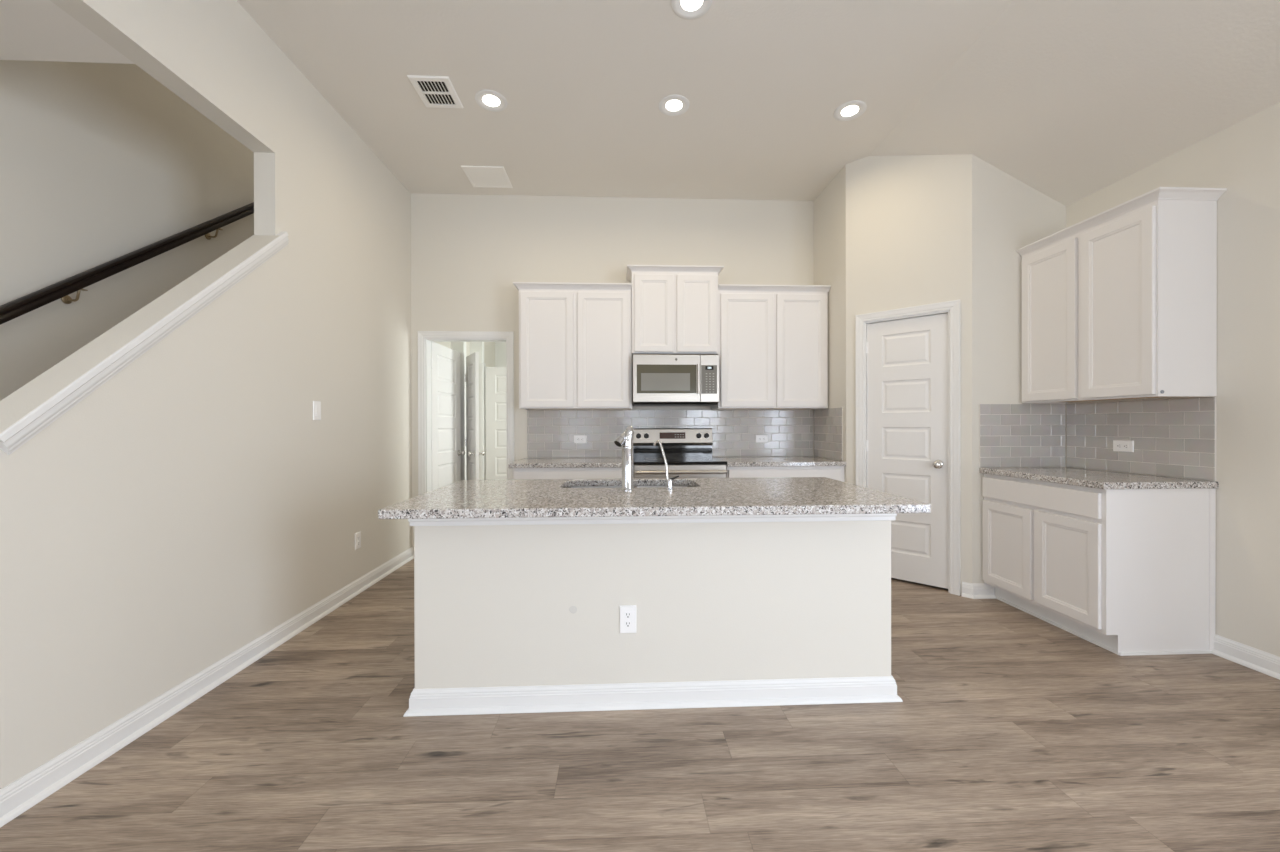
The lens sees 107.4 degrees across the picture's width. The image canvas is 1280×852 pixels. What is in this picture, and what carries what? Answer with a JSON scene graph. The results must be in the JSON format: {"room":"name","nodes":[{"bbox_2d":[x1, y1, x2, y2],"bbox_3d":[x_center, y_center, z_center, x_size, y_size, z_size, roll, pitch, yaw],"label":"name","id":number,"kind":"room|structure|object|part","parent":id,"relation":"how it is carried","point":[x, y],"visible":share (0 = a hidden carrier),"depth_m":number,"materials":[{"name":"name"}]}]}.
{"room":"kitchen","nodes":[
{"label":"kitchen","id":0,"kind":"room"},
{"bbox_2d":[0,0,134,63],"bbox_3d":[-2.428,-3.089,-1.679,0.916,3.150,7.280,0,0,-3],"label":"ceiling","id":1,"kind":"structure","parent":0,"point":[30,30],"depth_m":1.84,"materials":[{"name":"paint"}]},
{"bbox_2d":[0,60,253,400],"bbox_3d":[-3.031,-1.719,0.360,0.115,5.900,11.400,0,0,-3],"label":"wall","id":2,"kind":"structure","parent":0,"point":[100,163],"depth_m":2.66,"materials":[{"name":"paint"}]},
{"bbox_2d":[0,202,253,324],"bbox_3d":[-3.045,-1.273,3.139,0.103,3.079,3.887,0,0,-3],"label":"stair handrail","id":3,"kind":"object","parent":2,"relation":"attached to","point":[18,307],"visible":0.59,"depth_m":2.63,"materials":[{"name":"brown wood"}]},
{"bbox_2d":[0,0,494,788],"bbox_3d":[-2.027,-0.458,1.059,0.115,3.368,12.700,0,0,-3],"label":"wall","id":4,"kind":"structure","parent":0,"point":[194,503],"depth_m":2.29,"materials":[{"name":"paint"}]},
{"bbox_2d":[0,235,278,441],"bbox_3d":[-2.055,-0.507,2.032,0.145,1.110,1.220,0,0,-3],"label":"trim","id":5,"kind":"structure","parent":4,"relation":"attached to","point":[30,396],"depth_m":1.83,"materials":[{"name":"paint"}]},
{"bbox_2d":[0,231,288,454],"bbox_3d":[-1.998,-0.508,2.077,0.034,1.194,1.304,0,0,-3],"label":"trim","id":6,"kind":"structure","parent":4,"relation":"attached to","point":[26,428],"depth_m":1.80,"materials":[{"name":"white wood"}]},
{"bbox_2d":[0,547,413,827],"bbox_3d":[-2.104,1.172,2.893,0.177,0.098,2.937,0,0,-3],"label":"baseboard","id":7,"kind":"structure","parent":4,"relation":"attached to","point":[22,794],"depth_m":1.94,"materials":[{"name":"white wood"}]},
{"bbox_2d":[313,401,320,419],"bbox_3d":[-2.049,-0.098,2.987,0.010,0.120,0.074,0,0,-3],"label":"light switch","id":8,"kind":"object","parent":4,"relation":"attached to","point":[316,404],"visible":1,"depth_m":2.98,"materials":[{"name":"white plastic"}]},
{"bbox_2d":[355,531,360,549],"bbox_3d":[-2.068,0.841,3.451,0.008,0.120,0.073,0,0,-3],"label":"wall outlet","id":9,"kind":"object","parent":4,"relation":"attached to","point":[358,534],"visible":1,"depth_m":3.45,"materials":[{"name":"white plastic"}]},
{"bbox_2d":[451,342,465,479],"bbox_3d":[-2.091,-0.162,5.432,0.144,2.750,0.100,0,0,-3],"label":"wall","id":10,"kind":"structure","parent":0,"point":[460,347],"depth_m":5.38,"materials":[{"name":"paint"}]},
{"bbox_2d":[461,353,464,479],"bbox_3d":[-2.024,0.188,5.381,0.035,2.050,0.020,0,0,-3],"label":"door","id":11,"kind":"structure","parent":10,"relation":"attached to","point":[462,354],"depth_m":5.37,"materials":[{"name":"white wood"}]},
{"bbox_2d":[465,352,484,479],"bbox_3d":[-1.856,0.206,5.208,0.171,1.990,0.434,0,0,-33],"label":"door","id":12,"kind":"structure","parent":10,"relation":"in","point":[472,361],"depth_m":5.13,"materials":[{"name":"white wood"}]},
{"bbox_3d":[-1.807,0.296,5.040,0.068,0.064,0.064,0,0,-33],"label":"knob","id":13,"kind":"part","parent":12,"relation":"part of","materials":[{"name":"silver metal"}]},
{"bbox_2d":[470,342,505,479],"bbox_3d":[-0.964,-0.169,6.793,2.519,2.750,1.340,0,0,-3],"label":"wall","id":14,"kind":"structure","parent":0,"point":[500,347],"depth_m":6.14,"materials":[{"name":"paint"}]},
{"bbox_2d":[480,362,485,479],"bbox_3d":[-2.043,0.196,6.125,0.042,2.030,0.122,0,0,-3],"label":"door","id":15,"kind":"structure","parent":14,"relation":"attached to","point":[482,365],"depth_m":6.07,"materials":[{"name":"white wood"}]},
{"bbox_2d":[485,367,505,479],"bbox_3d":[-1.637,0.215,6.089,0.720,1.965,0.103,0,0,-3],"label":"door","id":16,"kind":"structure","parent":14,"relation":"in","point":[495,377],"depth_m":6.10,"materials":[{"name":"white wood"}]},
{"bbox_2d":[411,193,813,548],"bbox_3d":[0.482,-0.475,4.531,5.208,3.368,0.115,0,0,-3],"label":"wall","id":17,"kind":"structure","parent":0,"point":[468,252],"depth_m":4.42,"materials":[{"name":"paint"}]},
{"bbox_2d":[431,341,464,490],"bbox_3d":[-1.999,0.196,4.833,0.171,2.012,0.749,0,0,-1],"label":"door","id":18,"kind":"structure","parent":17,"relation":"in","point":[445,361],"depth_m":4.80,"materials":[{"name":"white wood"}]},
{"bbox_2d":[418,331,513,495],"bbox_3d":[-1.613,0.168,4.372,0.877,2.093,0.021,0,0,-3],"label":"trim","id":19,"kind":"structure","parent":17,"relation":"attached to","point":[422,335],"depth_m":4.36,"materials":[{"name":"white wood"}]},
{"bbox_2d":[513,282,631,409],"bbox_3d":[-0.589,-0.695,4.238,1.019,1.083,0.370,0,0,-3],"label":"upper cabinet","id":20,"kind":"object","parent":17,"relation":"attached to","point":[575,339],"visible":1,"depth_m":4.08,"materials":[{"name":"white wood"}]},
{"bbox_3d":[-0.805,-0.663,4.075,0.452,0.998,0.019,0,0,-3],"label":"door","id":21,"kind":"part","parent":20,"relation":"part of","materials":[{"name":"white wood"}]},
{"bbox_3d":[-0.590,-1.214,4.236,1.019,0.045,0.370,0,0,-3],"label":"crown moulding","id":22,"kind":"part","parent":20,"relation":"part of","materials":[{"name":"white wood"}]},
{"bbox_3d":[-0.319,-0.665,4.096,0.448,0.998,0.019,0,0,-3],"label":"door","id":23,"kind":"part","parent":20,"relation":"part of","materials":[{"name":"white wood"}]},
{"bbox_3d":[-0.568,-0.164,4.271,0.943,0.003,0.305,0,0,-3],"label":"underside panel","id":24,"kind":"part","parent":20,"relation":"part of","materials":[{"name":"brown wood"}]},
{"bbox_2d":[527,410,812,457],"bbox_3d":[0.304,0.070,4.462,2.721,0.448,0.009,0,0,-3],"label":"tile backsplash","id":25,"kind":"structure","parent":17,"relation":"attached to","point":[550,433],"depth_m":4.46,"materials":[{"name":"tile"}]},
{"bbox_2d":[574,435,586,442],"bbox_3d":[-0.560,0.125,4.415,0.120,0.073,0.008,0,0,-3],"label":"wall outlet","id":26,"kind":"object","parent":25,"relation":"attached to","point":[577,438],"visible":1,"depth_m":4.41,"materials":[{"name":"white plastic"}]},
{"bbox_2d":[756,435,767,442],"bbox_3d":[1.164,0.122,4.492,0.120,0.073,0.008,0,0,-3],"label":"wall outlet","id":27,"kind":"object","parent":25,"relation":"attached to","point":[759,438],"visible":1,"depth_m":4.49,"materials":[{"name":"white plastic"}]},
{"bbox_2d":[626,265,723,355],"bbox_3d":[0.301,-1.014,4.267,0.842,0.758,0.390,0,0,-3],"label":"upper cabinet","id":28,"kind":"object","parent":17,"relation":"attached to","point":[675,307],"visible":0.91,"depth_m":4.10,"materials":[{"name":"white wood"}]},
{"bbox_3d":[0.121,-0.982,4.095,0.338,0.673,0.019,0,0,-3],"label":"door","id":29,"kind":"part","parent":28,"relation":"part of","materials":[{"name":"white wood"}]},
{"bbox_3d":[0.301,-1.370,4.266,0.842,0.045,0.390,0,0,-3],"label":"crown moulding","id":30,"kind":"part","parent":28,"relation":"part of","materials":[{"name":"white wood"}]},
{"bbox_2d":[632,354,718,405],"bbox_3d":[0.303,-0.401,4.237,0.748,0.430,0.434,0,0,-3],"label":"microwave","id":31,"kind":"object","parent":28,"relation":"attached to","point":[657,379],"visible":0.99,"depth_m":4.05,"materials":[{"name":"silver metal"}]},
{"bbox_3d":[0.230,-0.404,4.042,0.515,0.247,0.004,0,0,-3],"label":"door glass","id":32,"kind":"part","parent":31,"relation":"part of","materials":[{"name":"black glass"}]},
{"bbox_2d":[633,402,717,405],"bbox_3d":[0.304,-0.196,4.246,0.728,0.020,0.376,0,0,-3],"label":"vent hood","id":33,"kind":"object","parent":31,"relation":"attached to","point":[634,403],"depth_m":4.07,"materials":[{"name":"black metal"}]},
{"bbox_3d":[0.504,-0.404,4.042,0.026,0.253,0.028,0,0,-3],"label":"door handle","id":34,"kind":"part","parent":31,"relation":"part of","materials":[{"name":"silver metal"}]},
{"bbox_3d":[0.603,-0.411,4.073,0.165,0.410,0.029,0,0,-3],"label":"control panel","id":35,"kind":"part","parent":31,"relation":"part of","materials":[{"name":"silver metal"}]},
{"bbox_3d":[0.301,-0.645,4.298,0.724,0.003,0.325,0,0,-3],"label":"underside panel","id":36,"kind":"part","parent":28,"relation":"part of","materials":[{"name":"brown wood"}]},
{"bbox_3d":[0.494,-0.983,4.112,0.344,0.673,0.019,0,0,-3],"label":"door","id":37,"kind":"part","parent":28,"relation":"part of","materials":[{"name":"white wood"}]},
{"bbox_2d":[711,284,830,408],"bbox_3d":[1.181,-0.700,4.317,0.997,1.083,0.370,0,0,-3],"label":"upper cabinet","id":38,"kind":"object","parent":17,"relation":"attached to","point":[773,339],"visible":0.98,"depth_m":4.16,"materials":[{"name":"white wood"}]},
{"bbox_3d":[0.947,-0.668,4.153,0.470,0.998,0.019,0,0,-3],"label":"door","id":39,"kind":"part","parent":38,"relation":"part of","materials":[{"name":"white wood"}]},
{"bbox_3d":[1.176,-0.168,4.349,0.952,0.003,0.305,0,0,-3],"label":"underside panel","id":40,"kind":"part","parent":38,"relation":"part of","materials":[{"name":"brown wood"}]},
{"bbox_3d":[1.180,-1.219,4.315,0.997,0.045,0.370,0,0,-3],"label":"crown moulding","id":41,"kind":"part","parent":38,"relation":"part of","materials":[{"name":"white wood"}]},
{"bbox_3d":[1.433,-0.669,4.175,0.445,0.998,0.019,0,0,-3],"label":"door","id":42,"kind":"part","parent":38,"relation":"part of","materials":[{"name":"white wood"}]},
{"bbox_2d":[237,0,1012,200],"bbox_3d":[-0.006,-2.218,-0.375,4.034,0.150,9.864,0,0,-3],"label":"ceiling","id":43,"kind":"structure","parent":0,"point":[583,83],"depth_m":2.92,"materials":[{"name":"paint"}]},
{"bbox_2d":[407,75,463,107],"bbox_3d":[-1.309,-2.145,3.028,0.250,0.010,0.284,0,0,-3],"label":"ceiling vent","id":44,"kind":"object","parent":43,"relation":"in","point":[434,91],"visible":1,"depth_m":3.02,"materials":[{"name":"white metal"}]},
{"bbox_2d":[461,166,512,187],"bbox_3d":[-1.316,-2.149,4.067,0.350,0.008,0.344,0,0,-3],"label":"ceiling access panel","id":45,"kind":"object","parent":43,"relation":"attached to","point":[479,176],"visible":1,"depth_m":4.05,"materials":[{"name":"white paint"}]},
{"bbox_2d":[475,90,507,111],"bbox_3d":[-0.983,-2.147,3.111,0.208,0.007,0.208,0,0,-3],"label":"recessed light","id":46,"kind":"object","parent":43,"relation":"in","point":[490,100],"visible":1,"depth_m":3.11,"materials":[{"name":"white plastic"}]},
{"bbox_2d":[659,95,689,115],"bbox_3d":[0.229,-2.151,3.161,0.208,0.007,0.208,0,0,-3],"label":"recessed light","id":47,"kind":"object","parent":43,"relation":"in","point":[671,105],"visible":1,"depth_m":3.16,"materials":[{"name":"white plastic"}]},
{"bbox_2d":[671,0,711,18],"bbox_3d":[0.262,-2.148,2.383,0.208,0.007,0.208,0,0,-3],"label":"recessed light","id":48,"kind":"object","parent":43,"relation":"in","point":[685,9],"visible":1,"depth_m":2.42,"materials":[{"name":"white plastic"}]},
{"bbox_2d":[833,100,866,120],"bbox_3d":[1.437,-2.154,3.221,0.208,0.007,0.208,0,0,-3],"label":"recessed light","id":49,"kind":"object","parent":43,"relation":"in","point":[851,110],"visible":1,"depth_m":3.21,"materials":[{"name":"white plastic"}]},
{"bbox_2d":[0,559,1279,851],"bbox_3d":[0.104,1.220,1.170,8.878,0.001,13.175,0,0,-3],"label":"floor","id":50,"kind":"structure","parent":0,"point":[1012,730],"depth_m":1.69,"materials":[{"name":"brown wood"}]},
{"bbox_2d":[513,467,621,478],"bbox_3d":[-0.556,0.775,4.112,0.965,0.876,0.633,0,0,-3],"label":"base cabinet","id":51,"kind":"object","parent":50,"relation":"on","point":[606,472],"visible":0.02,"depth_m":3.80,"materials":[{"name":"white wood"}]},
{"bbox_2d":[508,457,621,467],"bbox_3d":[-0.569,0.317,4.106,0.997,0.036,0.644,0,0,-3],"label":"countertop","id":52,"kind":"structure","parent":51,"relation":"on","point":[614,461],"depth_m":3.80,"materials":[{"name":"grey stone"}]},
{"bbox_2d":[403,486,902,716],"bbox_3d":[0.064,0.783,2.392,2.153,0.868,0.741,0,0,-3],"label":"kitchen island","id":53,"kind":"object","parent":50,"relation":"on","point":[512,615],"visible":0.84,"depth_m":2.05,"materials":[{"name":"paint"}]},
{"bbox_2d":[569,606,576,612],"bbox_3d":[-0.289,0.795,2.036,0.034,0.034,0.001,0,0,-3],"label":"light","id":54,"kind":"object","parent":53,"relation":"attached to","point":[572,609],"depth_m":2.04,"materials":[{"name":"white"}]},
{"bbox_2d":[620,605,635,632],"bbox_3d":[-0.052,0.840,2.043,0.073,0.120,0.008,0,0,-3],"label":"wall outlet","id":55,"kind":"object","parent":53,"relation":"attached to","point":[627,612],"visible":1,"depth_m":2.04,"materials":[{"name":"white plastic"}]},
{"bbox_2d":[624,612,631,618],"bbox_3d":[-0.052,0.821,2.040,0.033,0.029,0.003,0,0,-3],"label":"receptacle","id":56,"kind":"object","parent":55,"relation":"attached to","point":[627,615],"depth_m":2.04,"materials":[{"name":"white plastic"}]},
{"bbox_2d":[624,621,631,627],"bbox_3d":[-0.052,0.860,2.040,0.033,0.029,0.003,0,0,-3],"label":"receptacle","id":57,"kind":"object","parent":55,"relation":"attached to","point":[627,624],"depth_m":2.04,"materials":[{"name":"white plastic"}]},
{"bbox_3d":[0.076,0.386,2.099,2.131,0.073,0.135,0,0,-3],"label":"cap trim","id":58,"kind":"part","parent":53,"relation":"part of","materials":[{"name":"white wood"}]},
{"bbox_3d":[0.078,1.169,2.096,2.153,0.098,0.146,0,0,-3],"label":"baseboard trim","id":59,"kind":"part","parent":53,"relation":"part of","materials":[{"name":"white wood"}]},
{"bbox_2d":[378,477,930,518],"bbox_3d":[0.063,0.330,2.305,2.154,0.036,0.971,0,0,-3],"label":"island countertop","id":60,"kind":"structure","parent":53,"relation":"on","point":[510,498],"depth_m":2.01,"materials":[{"name":"grey stone"}]},
{"bbox_2d":[614,426,634,490],"bbox_3d":[-0.059,0.157,2.313,0.080,0.310,0.160,0,0,29],"label":"kitchen faucet","id":61,"kind":"object","parent":60,"relation":"on","point":[625,440],"visible":1,"depth_m":2.27,"materials":[{"name":"silver metal"}]},
{"bbox_2d":[565,485,693,487],"bbox_3d":[-0.053,0.445,2.554,0.744,0.192,0.356,0,0,-3],"label":"sink","id":62,"kind":"object","parent":60,"relation":"in","point":[678,485],"visible":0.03,"depth_m":2.72,"materials":[{"name":"silver metal"}]},
{"bbox_2d":[654,440,678,489],"bbox_3d":[0.125,0.190,2.321,0.134,0.243,0.042,0,0,27],"label":"tap","id":63,"kind":"object","parent":60,"relation":"on","point":[669,481],"visible":1,"depth_m":2.31,"materials":[{"name":"silver metal"}]},
{"bbox_3d":[0.105,0.167,2.333,0.087,0.196,0.016,0,0,34],"label":"spout","id":64,"kind":"part","parent":63,"relation":"part of","materials":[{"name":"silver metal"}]},
{"bbox_2d":[665,479,673,489],"bbox_3d":[0.146,0.285,2.311,0.042,0.053,0.042,0,0,-3],"label":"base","id":65,"kind":"object","parent":63,"relation":"on","point":[669,481],"depth_m":2.30,"materials":[{"name":"silver metal"}]},
{"bbox_2d":[633,428,726,485],"bbox_3d":[0.318,0.617,4.111,0.760,1.188,0.692,0,0,-3],"label":"range","id":66,"kind":"object","parent":50,"relation":"on","point":[688,451],"visible":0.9,"depth_m":4.37,"materials":[{"name":"silver metal"}]},
{"bbox_3d":[0.330,0.637,3.840,0.754,0.638,0.028,0,0,-3],"label":"oven door","id":67,"kind":"part","parent":66,"relation":"part of","materials":[{"name":"silver metal"}]},
{"bbox_2d":[633,457,726,464],"bbox_3d":[0.316,0.302,4.128,0.760,0.026,0.617,0,0,-3],"label":"cooktop","id":68,"kind":"object","parent":66,"relation":"in","point":[636,460],"depth_m":3.86,"materials":[{"name":"black glass"}]},
{"bbox_3d":[0.331,0.372,3.796,0.740,0.028,0.062,0,0,-3],"label":"oven handle","id":69,"kind":"part","parent":66,"relation":"part of","materials":[{"name":"silver metal"}]},
{"bbox_2d":[726,466,844,481],"bbox_3d":[1.197,0.770,4.190,0.988,0.876,0.633,0,0,-3],"label":"base cabinet","id":70,"kind":"object","parent":50,"relation":"on","point":[833,472],"visible":0.09,"depth_m":3.88,"materials":[{"name":"white wood"}]},
{"bbox_2d":[715,456,845,466],"bbox_3d":[1.195,0.312,4.184,0.990,0.036,0.644,0,0,-3],"label":"countertop","id":71,"kind":"structure","parent":70,"relation":"on","point":[790,460],"depth_m":3.90,"materials":[{"name":"grey stone"}]},
{"bbox_2d":[982,473,1215,655],"bbox_3d":[2.734,0.770,2.907,0.626,0.876,0.844,0,0,-3],"label":"base cabinet","id":72,"kind":"object","parent":50,"relation":"on","point":[1125,572],"visible":0.99,"depth_m":2.50,"materials":[{"name":"white wood"}]},
{"bbox_3d":[2.421,0.799,3.110,0.019,0.562,0.386,0,0,-3],"label":"door","id":73,"kind":"part","parent":72,"relation":"part of","materials":[{"name":"white wood"}]},
{"bbox_3d":[2.430,0.425,2.902,0.019,0.137,0.800,0,0,-3],"label":"drawer","id":74,"kind":"part","parent":72,"relation":"part of","materials":[{"name":"white wood"}]},
{"bbox_3d":[2.440,0.801,2.696,0.019,0.562,0.384,0,0,-3],"label":"door","id":75,"kind":"part","parent":72,"relation":"part of","materials":[{"name":"white wood"}]},
{"bbox_2d":[979,467,1218,488],"bbox_3d":[2.729,0.312,2.903,0.637,0.036,0.852,0,0,-3],"label":"countertop","id":76,"kind":"structure","parent":72,"relation":"on","point":[1098,479],"depth_m":2.69,"materials":[{"name":"grey stone"}]},
{"bbox_3d":[2.762,0.771,2.494,0.605,0.876,0.007,0,0,-3],"label":"panel","id":77,"kind":"part","parent":72,"relation":"part of","materials":[{"name":"white wood"}]},
{"bbox_2d":[814,165,845,481],"bbox_3d":[1.745,-0.477,4.210,0.115,3.368,0.639,0,0,-3],"label":"wall","id":78,"kind":"structure","parent":0,"point":[830,205],"depth_m":4.09,"materials":[{"name":"paint"}]},
{"bbox_2d":[814,407,842,460],"bbox_3d":[1.683,0.067,4.229,0.009,0.448,0.575,0,0,-3],"label":"tile backsplash","id":79,"kind":"structure","parent":78,"relation":"attached to","point":[828,423],"depth_m":4.18,"materials":[{"name":"tile"}]},
{"bbox_2d":[846,154,971,594],"bbox_3d":[2.059,-0.476,3.642,0.859,3.368,0.115,0,0,42],"label":"wall","id":80,"kind":"structure","parent":0,"point":[909,217],"depth_m":3.57,"materials":[{"name":"paint"}]},
{"bbox_2d":[866,313,947,588],"bbox_3d":[2.025,0.183,3.607,0.567,2.010,0.103,0,0,42],"label":"door","id":81,"kind":"structure","parent":80,"relation":"in","point":[907,440],"depth_m":3.58,"materials":[{"name":"white wood"}]},
{"bbox_3d":[2.178,0.283,3.445,0.064,0.064,0.068,0,0,42],"label":"knob","id":82,"kind":"part","parent":81,"relation":"part of","materials":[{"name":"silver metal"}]},
{"bbox_2d":[855,299,960,595],"bbox_3d":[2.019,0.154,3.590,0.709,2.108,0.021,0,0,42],"label":"trim","id":83,"kind":"structure","parent":80,"relation":"attached to","point":[953,306],"depth_m":3.38,"materials":[{"name":"white wood"}]},
{"bbox_2d":[962,582,995,598],"bbox_3d":[2.385,1.159,3.308,0.220,0.098,0.065,0,0,10],"label":"baseboard","id":84,"kind":"structure","parent":80,"relation":"attached to","point":[969,590],"depth_m":3.31,"materials":[{"name":"white wood"}]},
{"bbox_2d":[972,154,1065,582],"bbox_3d":[2.680,-0.353,3.384,0.689,3.119,0.115,0,0,-3],"label":"wall","id":85,"kind":"structure","parent":0,"point":[1009,215],"depth_m":3.32,"materials":[{"name":"paint"}]},
{"bbox_2d":[979,404,1064,466],"bbox_3d":[2.704,0.067,3.324,0.626,0.448,0.009,0,0,-3],"label":"tile backsplash","id":86,"kind":"structure","parent":85,"relation":"attached to","point":[1010,435],"depth_m":3.32,"materials":[{"name":"tile"}]},
{"bbox_2d":[869,0,1279,205],"bbox_3d":[2.653,-1.894,-0.256,1.289,0.812,9.864,0,0,-3],"label":"ceiling","id":87,"kind":"structure","parent":0,"point":[1070,100],"depth_m":2.56,"materials":[{"name":"paint"}]},
{"bbox_2d":[1066,102,1279,656],"bbox_3d":[3.245,-0.166,-0.234,0.115,2.765,9.884,0,0,-3],"label":"wall","id":88,"kind":"structure","parent":0,"point":[1243,158],"depth_m":2.38,"materials":[{"name":"paint"}]},
{"bbox_2d":[1016,187,1226,403],"bbox_3d":[2.859,-0.700,2.888,0.370,1.083,0.884,0,0,-3],"label":"upper cabinet","id":89,"kind":"object","parent":88,"relation":"attached to","point":[1119,302],"visible":1,"depth_m":2.62,"materials":[{"name":"white wood"}]},
{"bbox_3d":[2.696,-0.669,3.109,0.019,0.998,0.388,0,0,-3],"label":"door","id":90,"kind":"part","parent":89,"relation":"part of","materials":[{"name":"white wood"}]},
{"bbox_3d":[2.890,-0.168,2.912,0.305,0.003,0.808,0,0,-3],"label":"underside panel","id":91,"kind":"part","parent":89,"relation":"part of","materials":[{"name":"white wood"}]},
{"bbox_3d":[2.715,-0.668,2.687,0.019,0.998,0.390,0,0,-3],"label":"door","id":92,"kind":"part","parent":89,"relation":"part of","materials":[{"name":"white wood"}]},
{"bbox_3d":[2.858,-1.219,2.887,0.370,0.045,0.884,0,0,-3],"label":"crown moulding","id":93,"kind":"part","parent":89,"relation":"part of","materials":[{"name":"white wood"}]},
{"bbox_2d":[1067,397,1215,480],"bbox_3d":[3.042,0.067,2.916,0.009,0.448,0.831,0,0,-3],"label":"tile backsplash","id":94,"kind":"structure","parent":88,"relation":"attached to","point":[1171,437],"depth_m":2.81,"materials":[{"name":"tile"}]},
{"bbox_2d":[1113,440,1133,451],"bbox_3d":[3.032,0.126,2.953,0.008,0.073,0.120,0,0,-3],"label":"wall outlet","id":95,"kind":"object","parent":94,"relation":"attached to","point":[1118,445],"visible":1,"depth_m":2.95,"materials":[{"name":"white plastic"}]},
{"bbox_2d":[1212,635,1279,679],"bbox_3d":[3.221,1.171,-1.271,0.031,0.098,7.566,0,0,-3],"label":"baseboard","id":96,"kind":"structure","parent":88,"relation":"attached to","point":[1258,660],"depth_m":2.37,"materials":[{"name":"white wood"}]}
]}

